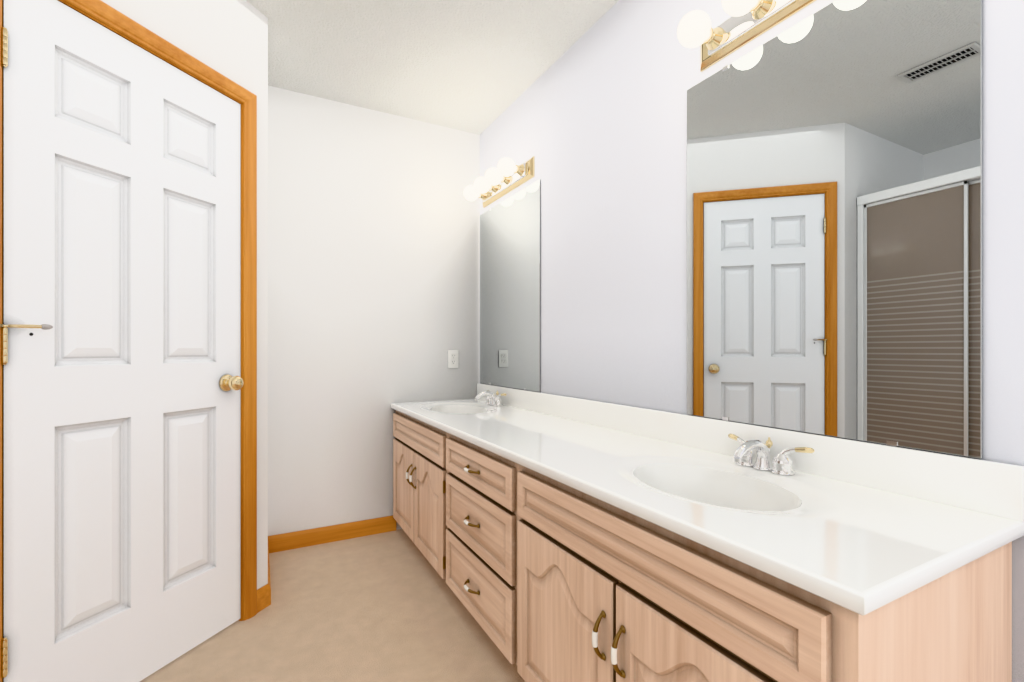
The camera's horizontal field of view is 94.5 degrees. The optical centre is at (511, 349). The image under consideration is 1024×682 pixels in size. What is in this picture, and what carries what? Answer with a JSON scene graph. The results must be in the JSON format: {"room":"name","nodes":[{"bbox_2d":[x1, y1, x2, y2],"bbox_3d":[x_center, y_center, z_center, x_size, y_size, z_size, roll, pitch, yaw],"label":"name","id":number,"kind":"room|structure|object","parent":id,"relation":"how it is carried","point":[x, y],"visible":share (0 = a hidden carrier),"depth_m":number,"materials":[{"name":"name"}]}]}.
{"room":"bathroom","nodes":[
{"label":"bathroom","id":0,"kind":"room"},
{"bbox_2d":[101,0,267,589],"bbox_3d":[-1.226,-0.160,1.565,0.100,2.470,0.941,0,0,19],"label":"wall","id":1,"kind":"structure","parent":0,"point":[228,39],"depth_m":1.91,"materials":[{"name":"paint"}]},
{"bbox_2d":[0,0,243,681],"bbox_3d":[-1.172,0.048,1.526,0.100,2.030,0.715,0,0,19],"label":"door","id":2,"kind":"structure","parent":1,"relation":"in","point":[122,379],"depth_m":1.45,"materials":[{"name":"white paint"}]},
{"bbox_2d":[0,0,256,681],"bbox_3d":[-1.222,0.021,1.551,0.118,2.107,0.830,0,0,19],"label":"door frame","id":3,"kind":"structure","parent":1,"relation":"attached to","point":[115,19],"depth_m":1.88,"materials":[{"name":"brown wood"}]},
{"bbox_2d":[263,536,271,608],"bbox_3d":[-1.142,1.031,2.213,0.018,0.088,0.601,0,0,-28],"label":"baseboard","id":4,"kind":"structure","parent":1,"relation":"attached to","point":[267,588],"depth_m":1.99,"materials":[{"name":"brown wood"}]},
{"bbox_2d":[140,529,524,681],"bbox_3d":[-0.704,1.100,0.879,3.151,0.050,3.615,0,0,-28],"label":"floor","id":5,"kind":"structure","parent":0,"point":[386,607],"depth_m":1.81,"materials":[{"name":"beige carpet"}]},
{"bbox_2d":[391,407,1011,681],"bbox_3d":[0.108,0.712,1.850,0.598,0.724,2.466,0,0,-28],"label":"bathroom vanity","id":6,"kind":"object","parent":5,"relation":"on","point":[556,538],"depth_m":1.01,"materials":[{"name":"brown wood"}]},
{"bbox_2d":[391,399,1023,622],"bbox_3d":[0.124,0.335,1.847,0.574,0.029,2.486,0,0,-28],"label":"countertop","id":7,"kind":"structure","parent":6,"relation":"on","point":[871,548],"depth_m":0.96,"materials":[{"name":"white stone"}]},
{"bbox_2d":[475,390,506,405],"bbox_3d":[-0.142,0.278,2.704,0.149,0.082,0.242,0,0,-28],"label":"faucet","id":8,"kind":"object","parent":7,"relation":"on","point":[492,399],"visible":1,"depth_m":2.68,"materials":[{"name":"silver metal"}]},
{"bbox_2d":[728,433,814,475],"bbox_3d":[0.637,0.278,1.249,0.149,0.082,0.242,0,0,-28],"label":"faucet","id":9,"kind":"object","parent":7,"relation":"on","point":[744,455],"visible":1,"depth_m":1.23,"materials":[{"name":"silver metal"}]},
{"bbox_2d":[268,85,479,535],"bbox_3d":[-1.578,-0.160,2.405,3.051,2.470,0.100,0,0,-28],"label":"wall","id":10,"kind":"structure","parent":0,"point":[373,265],"depth_m":2.72,"materials":[{"name":"paint"}]},
{"bbox_2d":[271,515,395,552],"bbox_3d":[-0.993,1.031,2.655,0.688,0.088,0.012,0,0,-28],"label":"baseboard","id":11,"kind":"structure","parent":10,"relation":"attached to","point":[305,538],"depth_m":2.64,"materials":[{"name":"brown wood"}]},
{"bbox_2d":[448,350,458,367],"bbox_3d":[-0.370,0.061,2.990,0.070,0.115,0.010,0,0,-28],"label":"duplex electrical outlet","id":12,"kind":"object","parent":10,"relation":"attached to","point":[453,358],"visible":1,"depth_m":2.99,"materials":[{"name":"white plastic"}]},
{"bbox_2d":[246,0,618,134],"bbox_3d":[-0.704,-1.420,0.879,3.151,0.050,3.615,0,0,-28],"label":"ceiling","id":13,"kind":"structure","parent":0,"point":[478,67],"depth_m":2.20,"materials":[{"name":"white paint"}]},
{"bbox_2d":[480,0,1023,681],"bbox_3d":[0.641,-0.160,1.600,0.100,2.470,3.615,0,0,-28],"label":"wall","id":14,"kind":"structure","parent":0,"point":[592,120],"depth_m":1.78,"materials":[{"name":"paint"}]},
{"bbox_2d":[463,156,533,207],"bbox_3d":[-0.105,-0.953,2.701,0.172,0.105,0.620,0,0,-28],"label":"light bar","id":15,"kind":"object","parent":14,"relation":"attached to","point":[505,177],"visible":1,"depth_m":2.62,"materials":[{"name":"gold metal"}]},
{"bbox_2d":[480,179,539,391],"bbox_3d":[-0.033,-0.325,2.740,0.008,1.086,0.740,0,0,-28],"label":"mirror","id":16,"kind":"object","parent":14,"relation":"attached to","point":[510,292],"visible":0.98,"depth_m":2.68,"materials":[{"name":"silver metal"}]},
{"bbox_2d":[677,0,815,71],"bbox_3d":[0.686,-0.953,1.224,0.172,0.105,0.620,0,0,-28],"label":"light bar","id":17,"kind":"object","parent":14,"relation":"attached to","point":[746,22],"visible":1,"depth_m":1.37,"materials":[{"name":"gold metal"}]},
{"bbox_2d":[477,383,1023,522],"bbox_3d":[0.368,0.269,1.978,0.020,0.102,2.486,0,0,-28],"label":"backsplash","id":18,"kind":"structure","parent":14,"relation":"attached to","point":[996,488],"depth_m":1.16,"materials":[{"name":"white stone"}]},
{"bbox_2d":[687,0,981,458],"bbox_3d":[0.759,-0.325,1.263,0.008,1.086,0.733,0,0,-28],"label":"mirror","id":19,"kind":"object","parent":14,"relation":"attached to","point":[834,218],"visible":1,"depth_m":1.16,"materials":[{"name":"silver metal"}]}
]}

